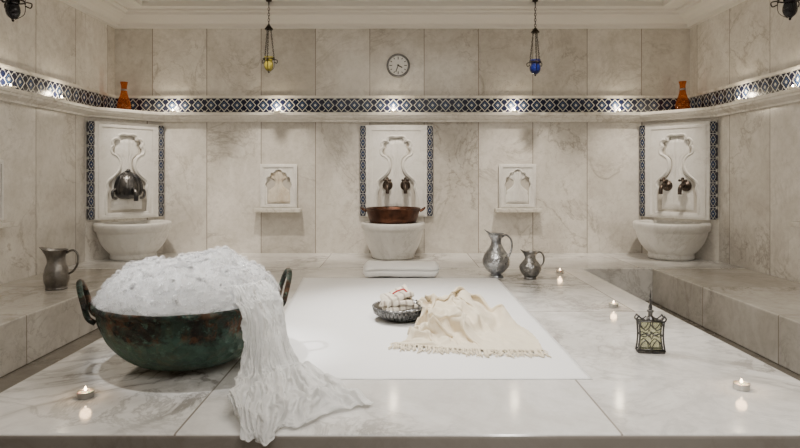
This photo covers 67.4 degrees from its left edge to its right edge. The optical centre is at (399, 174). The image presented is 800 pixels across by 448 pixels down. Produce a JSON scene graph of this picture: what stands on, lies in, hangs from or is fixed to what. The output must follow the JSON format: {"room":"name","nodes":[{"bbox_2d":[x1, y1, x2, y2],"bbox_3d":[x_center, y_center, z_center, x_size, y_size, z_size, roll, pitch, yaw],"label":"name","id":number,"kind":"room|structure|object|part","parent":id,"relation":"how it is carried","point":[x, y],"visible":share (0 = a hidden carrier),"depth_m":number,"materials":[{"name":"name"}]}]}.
{"room":"spa","nodes":[
{"label":"spa","id":0,"kind":"room"},
{"bbox_2d":[0,0,114,284],"bbox_3d":[-3.170,-0.290,2.430,0.200,2.860,8.060,0,0,0],"label":"wall","id":1,"kind":"structure","parent":0,"point":[42,151],"depth_m":5.20,"materials":[{"name":"stone"}]},
{"bbox_2d":[0,159,17,228],"bbox_3d":[-3.004,0.139,4.380,0.128,0.513,0.490,0,0,0],"label":"carved plaque","id":2,"kind":"object","parent":1,"relation":"attached to","point":[3,224],"visible":1,"depth_m":4.54,"materials":[{"name":"stone"}]},
{"bbox_3d":[-3.015,0.120,4.380,0.010,0.446,0.364,0,0,0],"label":"carved moulding","id":3,"kind":"part","parent":2,"relation":"part of","materials":[{"name":"stone"}]},
{"bbox_2d":[0,221,17,228],"bbox_3d":[-3.004,0.375,4.380,0.128,0.040,0.490,0,0,0],"label":"shelf","id":4,"kind":"object","parent":2,"relation":"attached to","point":[3,224],"depth_m":4.52,"materials":[{"name":"stone"}]},
{"bbox_2d":[0,67,114,107],"bbox_3d":[-3.064,-0.750,2.424,0.012,0.155,8.048,0,0,0],"label":"frieze","id":5,"kind":"object","parent":1,"relation":"attached to","point":[22,81],"visible":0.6,"depth_m":5.27,"materials":[{"name":"tile"}]},
{"bbox_2d":[0,85,799,121],"bbox_3d":[0.025,-0.614,2.430,6.190,0.092,8.060,0,0,0],"label":"ledge","id":6,"kind":"object","parent":1,"relation":"attached to","point":[7,94],"visible":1,"depth_m":6.33,"materials":[{"name":"stone"}]},
{"bbox_2d":[0,63,799,97],"bbox_3d":[0.025,-0.841,2.430,6.190,0.024,8.060,0,0,0],"label":"trim","id":7,"kind":"structure","parent":1,"relation":"attached to","point":[1,64],"depth_m":6.44,"materials":[{"name":"stone"}]},
{"bbox_2d":[60,0,745,28],"bbox_3d":[0.025,-1.647,2.430,6.190,0.145,8.060,0,0,0],"label":"crown molding","id":8,"kind":"structure","parent":1,"relation":"attached to","point":[112,13],"depth_m":6.33,"materials":[{"name":"paint"}]},
{"bbox_2d":[85,117,162,260],"bbox_3d":[-2.810,0.095,6.155,0.520,1.490,0.610,0,0,0],"label":"wall","id":9,"kind":"structure","parent":0,"point":[94,250],"depth_m":5.93,"materials":[{"name":"stone"}]},
{"bbox_2d":[86,120,163,219],"bbox_3d":[-2.719,-0.045,6.077,0.235,0.982,0.778,0,0,40],"label":"panel","id":10,"kind":"object","parent":9,"relation":"attached to","point":[125,161],"visible":1,"depth_m":6.07,"materials":[{"name":"stone"}]},
{"bbox_3d":[-2.773,-0.039,6.123,0.009,0.930,0.588,0,0,40],"label":"carved moulding","id":11,"kind":"part","parent":10,"relation":"part of","materials":[{"name":"stone"}]},
{"bbox_3d":[-2.732,0.093,6.088,0.150,0.314,0.362,0,0,40],"label":"fountain spout","id":12,"kind":"part","parent":10,"relation":"part of","materials":[{"name":"grey metal"}]},
{"bbox_2d":[0,301,799,392],"bbox_3d":[0.025,1.190,2.430,6.590,0.100,8.460,0,0,0],"label":"floor","id":13,"kind":"structure","parent":0,"point":[24,372],"depth_m":3.77,"materials":[{"name":"stone"}]},
{"bbox_2d":[0,269,123,377],"bbox_3d":[-2.654,0.990,1.901,0.828,0.299,6.998,0,0,0],"label":"bench","id":14,"kind":"object","parent":13,"relation":"on","point":[35,321],"visible":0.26,"depth_m":3.94,"materials":[{"name":"beige stone"}]},
{"bbox_2d":[39,247,78,290],"bbox_3d":[-2.515,0.684,4.413,0.246,0.310,0.176,0,0,25],"label":"water jug","id":15,"kind":"object","parent":14,"relation":"on","point":[56,274],"visible":1,"depth_m":4.37,"materials":[{"name":"grey metal"}]},
{"bbox_3d":[-2.418,0.641,4.431,0.094,0.190,0.016,0,0,-6],"label":"handle","id":16,"kind":"part","parent":15,"relation":"part of","materials":[{"name":"grey metal"}]},
{"bbox_2d":[0,269,799,447],"bbox_3d":[0.045,0.990,3.670,3.190,0.299,3.460,0,0,0],"label":"platform","id":17,"kind":"object","parent":13,"relation":"on","point":[685,396],"visible":0.47,"depth_m":2.25,"materials":[{"name":"white stone"}]},
{"bbox_2d":[76,386,94,399],"bbox_3d":[-1.190,0.819,2.270,0.063,0.042,0.063,0,0,0],"label":"tealight candle","id":18,"kind":"object","parent":17,"relation":"on","point":[86,393],"visible":1,"depth_m":2.26,"materials":[{"name":"white wax"}]},
{"bbox_2d":[76,268,291,370],"bbox_3d":[-0.949,0.643,2.721,0.806,0.393,0.804,0,0,32],"label":"cauldron","id":19,"kind":"object","parent":17,"relation":"on","point":[195,341],"visible":0.7,"depth_m":2.40,"materials":[{"name":"green metal"}]},
{"bbox_3d":[-1.341,0.540,2.578,0.086,0.188,0.161,0,0,-20],"label":"handle","id":20,"kind":"part","parent":19,"relation":"part of","materials":[{"name":"green metal"}]},
{"bbox_2d":[93,249,277,315],"bbox_3d":[-0.950,0.450,2.720,0.793,0.235,0.795,0,0,-41],"label":"foam","id":21,"kind":"object","parent":19,"relation":"in","point":[190,284],"visible":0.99,"depth_m":2.45,"materials":[{"name":"white"}]},
{"bbox_3d":[-0.564,0.540,2.876,0.086,0.188,0.160,0,0,-22],"label":"handle","id":22,"kind":"part","parent":19,"relation":"part of","materials":[{"name":"green metal"}]},
{"bbox_2d":[227,280,373,445],"bbox_3d":[-0.516,0.655,2.267,0.486,0.402,0.720,0,0,-44],"label":"cloth","id":23,"kind":"object","parent":19,"relation":"on","point":[273,390],"visible":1,"depth_m":2.27,"materials":[{"name":"white fabric"}]},
{"bbox_2d":[363,260,439,276],"bbox_3d":[0.010,0.771,4.952,0.629,0.124,0.254,0,0,-1],"label":"folded towel","id":24,"kind":"object","parent":17,"relation":"on","point":[371,268],"visible":1,"depth_m":4.85,"materials":[{"name":"white fabric"}]},
{"bbox_2d":[285,278,592,379],"bbox_3d":[0.002,0.838,3.675,1.585,0.004,2.438,0,0,0],"label":"sheet","id":25,"kind":"object","parent":17,"relation":"on","point":[333,325],"visible":0.73,"depth_m":3.07,"materials":[{"name":"white fabric"}]},
{"bbox_2d":[372,299,421,322],"bbox_3d":[0.010,0.792,3.480,0.345,0.083,0.345,0,0,0],"label":"bowl","id":26,"kind":"object","parent":25,"relation":"on","point":[407,316],"visible":0.57,"depth_m":3.35,"materials":[{"name":"grey metal"}]},
{"bbox_2d":[379,284,417,311],"bbox_3d":[-0.013,0.715,3.483,0.215,0.138,0.178,0,0,-11],"label":"folded cloth","id":27,"kind":"object","parent":26,"relation":"on","point":[399,299],"visible":0.99,"depth_m":3.43,"materials":[{"name":"white fabric"}]},
{"bbox_2d":[388,281,550,357],"bbox_3d":[0.409,0.730,3.235,0.764,0.208,0.991,0,0,12],"label":"towel","id":28,"kind":"object","parent":25,"relation":"on","point":[461,319],"visible":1,"depth_m":3.07,"materials":[{"name":"beige fabric"}]},
{"bbox_2d":[482,229,512,277],"bbox_3d":[0.790,0.642,4.930,0.226,0.395,0.226,0,0,31],"label":"water jug","id":29,"kind":"object","parent":17,"relation":"on","point":[496,260],"visible":1,"depth_m":4.87,"materials":[{"name":"silver metal"}]},
{"bbox_3d":[0.881,0.586,4.944,0.102,0.198,0.016,0,0,-9],"label":"handle","id":30,"kind":"part","parent":29,"relation":"part of","materials":[{"name":"silver metal"}]},
{"bbox_2d":[519,249,544,279],"bbox_3d":[1.059,0.720,4.858,0.184,0.240,0.176,0,0,30],"label":"water jug","id":31,"kind":"object","parent":17,"relation":"on","point":[529,267],"visible":1,"depth_m":4.81,"materials":[{"name":"silver metal"}]},
{"bbox_3d":[1.138,0.686,4.877,0.081,0.136,0.014,0,0,-11],"label":"handle","id":32,"kind":"part","parent":31,"relation":"part of","materials":[{"name":"silver metal"}]},
{"bbox_2d":[609,300,618,307],"bbox_3d":[1.360,0.819,3.820,0.063,0.042,0.063,0,0,0],"label":"tealight candle","id":33,"kind":"object","parent":17,"relation":"on","point":[613,304],"visible":1,"depth_m":3.80,"materials":[{"name":"white wax"}]},
{"bbox_2d":[634,290,666,353],"bbox_3d":[1.185,0.687,2.840,0.141,0.305,0.047,0,0,6],"label":"lantern","id":34,"kind":"object","parent":17,"relation":"on","point":[650,318],"visible":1,"depth_m":2.82,"materials":[{"name":"metal"}]},
{"bbox_3d":[1.185,0.746,2.840,0.141,0.172,0.047,0,0,6],"label":"filigree frame","id":35,"kind":"part","parent":34,"relation":"part of","materials":[{"name":"grey metal"}]},
{"bbox_2d":[732,378,750,391],"bbox_3d":[1.340,0.819,2.355,0.063,0.042,0.063,0,0,0],"label":"tealight candle","id":36,"kind":"object","parent":17,"relation":"on","point":[740,385],"visible":1,"depth_m":2.34,"materials":[{"name":"white wax"}]},
{"bbox_2d":[68,253,745,300],"bbox_3d":[0.025,0.990,5.931,6.186,0.299,1.055,0,0,0],"label":"bench","id":37,"kind":"object","parent":13,"relation":"on","point":[632,273],"visible":0.13,"depth_m":5.69,"materials":[{"name":"white stone"}]},
{"bbox_2d":[93,220,171,260],"bbox_3d":[-2.608,0.656,5.983,0.528,0.364,0.739,0,0,40],"label":"basin","id":38,"kind":"object","parent":37,"relation":"on","point":[141,239],"visible":1,"depth_m":5.81,"materials":[{"name":"white stone"}]},
{"bbox_2d":[361,221,424,259],"bbox_3d":[-0.070,0.659,6.105,0.644,0.359,0.644,0,0,0],"label":"basin","id":39,"kind":"object","parent":37,"relation":"on","point":[384,241],"visible":0.99,"depth_m":5.87,"materials":[{"name":"white stone"}]},
{"bbox_2d":[361,206,425,223],"bbox_3d":[-0.070,0.427,6.090,0.563,0.209,0.563,0,0,42],"label":"copper pan","id":40,"kind":"object","parent":39,"relation":"in","point":[382,214],"visible":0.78,"depth_m":5.88,"materials":[{"name":"brown metal"}]},
{"bbox_2d":[632,219,710,260],"bbox_3d":[2.657,0.656,5.987,0.528,0.364,0.739,0,0,-42],"label":"basin","id":41,"kind":"object","parent":37,"relation":"on","point":[662,239],"visible":1,"depth_m":5.82,"materials":[{"name":"white stone"}]},
{"bbox_2d":[653,269,799,374],"bbox_3d":[2.694,0.990,1.901,0.848,0.299,6.998,0,0,0],"label":"bench","id":42,"kind":"object","parent":13,"relation":"on","point":[759,312],"visible":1,"depth_m":4.25,"materials":[{"name":"beige stone"}]},
{"bbox_2d":[115,29,689,252],"bbox_3d":[0.025,-0.290,6.560,6.590,2.860,0.200,0,0,0],"label":"wall","id":43,"kind":"structure","parent":0,"point":[588,173],"depth_m":6.46,"materials":[{"name":"stone"}]},
{"bbox_2d":[254,164,301,211],"bbox_3d":[-1.300,0.139,6.394,0.490,0.513,0.128,0,0,0],"label":"carved plaque","id":44,"kind":"object","parent":43,"relation":"attached to","point":[278,182],"visible":1,"depth_m":6.41,"materials":[{"name":"stone"}]},
{"bbox_2d":[254,208,301,211],"bbox_3d":[-1.300,0.375,6.394,0.490,0.040,0.128,0,0,0],"label":"shelf","id":45,"kind":"object","parent":44,"relation":"attached to","point":[256,209],"depth_m":6.33,"materials":[{"name":"stone"}]},
{"bbox_3d":[-1.300,0.120,6.405,0.364,0.446,0.010,0,0,0],"label":"carved moulding","id":46,"kind":"part","parent":44,"relation":"part of","materials":[{"name":"stone"}]},
{"bbox_2d":[360,125,432,216],"bbox_3d":[-0.038,-0.045,6.359,0.778,0.982,0.198,0,0,0],"label":"panel","id":47,"kind":"object","parent":43,"relation":"attached to","point":[396,161],"visible":0.98,"depth_m":6.42,"materials":[{"name":"stone"}]},
{"bbox_2d":[382,177,392,193],"bbox_3d":[-0.133,0.109,6.347,0.110,0.174,0.174,0,0,0],"label":"tap","id":48,"kind":"object","parent":47,"relation":"on","point":[387,182],"depth_m":6.42,"materials":[{"name":"brown metal"}]},
{"bbox_2d":[400,177,409,193],"bbox_3d":[0.057,0.109,6.347,0.110,0.174,0.174,0,0,0],"label":"tap","id":49,"kind":"object","parent":47,"relation":"on","point":[404,181],"depth_m":6.42,"materials":[{"name":"brown metal"}]},
{"bbox_2d":[386,54,409,76],"bbox_3d":[-0.020,-1.174,6.439,0.252,0.252,0.039,0,0,0],"label":"wall clock","id":50,"kind":"object","parent":43,"relation":"attached to","point":[398,65],"visible":1,"depth_m":6.43,"materials":[{"name":"white"}]},
{"bbox_2d":[115,98,688,111],"bbox_3d":[0.025,-0.750,6.454,6.190,0.155,0.012,0,0,0],"label":"frieze","id":51,"kind":"object","parent":43,"relation":"attached to","point":[142,104],"visible":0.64,"depth_m":6.45,"materials":[{"name":"tile"}]},
{"bbox_2d":[494,164,541,211],"bbox_3d":[1.258,0.139,6.394,0.490,0.513,0.128,0,0,0],"label":"carved plaque","id":52,"kind":"object","parent":43,"relation":"attached to","point":[517,182],"visible":1,"depth_m":6.41,"materials":[{"name":"stone"}]},
{"bbox_2d":[494,208,541,211],"bbox_3d":[1.258,0.375,6.394,0.490,0.040,0.128,0,0,0],"label":"shelf","id":53,"kind":"object","parent":52,"relation":"attached to","point":[495,209],"depth_m":6.33,"materials":[{"name":"stone"}]},
{"bbox_3d":[1.258,0.120,6.405,0.364,0.446,0.010,0,0,0],"label":"carved moulding","id":54,"kind":"part","parent":52,"relation":"part of","materials":[{"name":"stone"}]},
{"bbox_2d":[115,0,689,8],"bbox_3d":[0.025,-1.770,2.430,6.590,0.100,8.460,0,0,0],"label":"ceiling","id":55,"kind":"structure","parent":0,"point":[125,3],"depth_m":6.05,"materials":[{"name":"paint"}]},
{"bbox_2d":[0,0,32,21],"bbox_3d":[-2.579,-1.370,3.981,0.196,0.700,0.188,0,0,0],"label":"oil lamp","id":56,"kind":"object","parent":55,"relation":"hanging from","point":[12,7],"visible":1,"depth_m":3.98,"materials":[{"name":"metal"}]},
{"bbox_2d":[262,0,277,72],"bbox_3d":[-1.289,-1.360,5.885,0.158,0.720,0.152,0,0,0],"label":"oil lamp","id":57,"kind":"object","parent":55,"relation":"hanging from","point":[268,60],"visible":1,"depth_m":5.88,"materials":[{"name":"metal"}]},
{"bbox_3d":[-1.322,-1.285,5.920,0.046,0.331,0.015,0,0,31],"label":"chain","id":58,"kind":"part","parent":57,"relation":"part of","materials":[{"name":"metal"}]},
{"bbox_3d":[-1.289,-1.081,5.885,0.158,0.130,0.152,0,0,0],"label":"scroll frame","id":59,"kind":"part","parent":57,"relation":"part of","materials":[{"name":"glass"}]},
{"bbox_2d":[126,0,678,7],"bbox_3d":[0.025,-1.692,2.230,5.390,0.055,7.660,0,0,0],"label":"trim","id":60,"kind":"structure","parent":55,"relation":"attached to","point":[138,3],"depth_m":5.94,"materials":[{"name":"paint"}]},
{"bbox_2d":[526,0,541,75],"bbox_3d":[1.331,-1.345,5.885,0.158,0.750,0.152,0,0,0],"label":"oil lamp","id":61,"kind":"object","parent":55,"relation":"hanging from","point":[535,68],"visible":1,"depth_m":5.88,"materials":[{"name":"metal"}]},
{"bbox_3d":[1.298,-1.255,5.920,0.046,0.331,0.015,0,0,31],"label":"chain","id":62,"kind":"part","parent":61,"relation":"part of","materials":[{"name":"metal"}]},
{"bbox_3d":[1.331,-1.051,5.885,0.158,0.130,0.152,0,0,0],"label":"scroll frame","id":63,"kind":"part","parent":61,"relation":"part of","materials":[{"name":"glass"}]},
{"bbox_3d":[1.330,-1.551,5.900,0.018,0.253,0.019,0,0,45],"label":"chain","id":64,"kind":"part","parent":61,"relation":"part of","materials":[{"name":"metal"}]},
{"bbox_3d":[1.329,-1.255,5.862,0.017,0.331,0.052,0,0,0],"label":"chain","id":65,"kind":"part","parent":61,"relation":"part of","materials":[{"name":"metal"}]},
{"bbox_3d":[1.363,-1.255,5.918,0.046,0.331,0.015,0,0,-29],"label":"chain","id":66,"kind":"part","parent":61,"relation":"part of","materials":[{"name":"metal"}]},
{"bbox_2d":[770,0,799,19],"bbox_3d":[2.601,-1.375,3.981,0.196,0.690,0.188,0,0,0],"label":"oil lamp","id":67,"kind":"object","parent":55,"relation":"hanging from","point":[790,7],"visible":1,"depth_m":3.98,"materials":[{"name":"metal"}]},
{"bbox_2d":[641,117,718,260],"bbox_3d":[2.855,0.095,6.165,0.530,1.490,0.590,0,0,0],"label":"wall","id":68,"kind":"structure","parent":0,"point":[709,250],"depth_m":5.95,"materials":[{"name":"stone"}]},
{"bbox_2d":[640,121,717,219],"bbox_3d":[2.780,-0.045,6.098,0.198,0.982,0.778,0,0,-42],"label":"panel","id":69,"kind":"object","parent":68,"relation":"attached to","point":[679,161],"visible":1,"depth_m":6.12,"materials":[{"name":"stone"}]},
{"bbox_2d":[659,177,672,193],"bbox_3d":[2.723,0.109,6.178,0.171,0.174,0.164,0,0,0],"label":"tap","id":70,"kind":"object","parent":69,"relation":"on","point":[666,183],"depth_m":6.18,"materials":[{"name":"brown metal"}]},
{"bbox_2d":[678,177,691,194],"bbox_3d":[2.850,0.109,6.036,0.171,0.174,0.164,0,0,0],"label":"tap","id":71,"kind":"object","parent":69,"relation":"on","point":[684,183],"depth_m":6.05,"materials":[{"name":"brown metal"}]},
{"bbox_2d":[690,0,799,282],"bbox_3d":[3.220,-0.290,2.430,0.200,2.860,8.060,0,0,0],"label":"wall","id":72,"kind":"structure","parent":0,"point":[759,150],"depth_m":5.25,"materials":[{"name":"stone"}]},
{"bbox_2d":[689,69,799,108],"bbox_3d":[3.114,-0.750,2.424,0.012,0.155,8.048,0,0,0],"label":"frieze","id":73,"kind":"object","parent":72,"relation":"attached to","point":[780,82],"visible":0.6,"depth_m":5.34,"materials":[{"name":"tile"}]},
{"bbox_2d":[788,221,799,227],"bbox_3d":[3.054,0.139,4.380,0.128,0.513,0.490,0,0,0],"label":"carved plaque","id":74,"kind":"object","parent":72,"relation":"attached to","point":[790,223],"visible":1,"depth_m":4.56,"materials":[{"name":"stone"}]}
]}

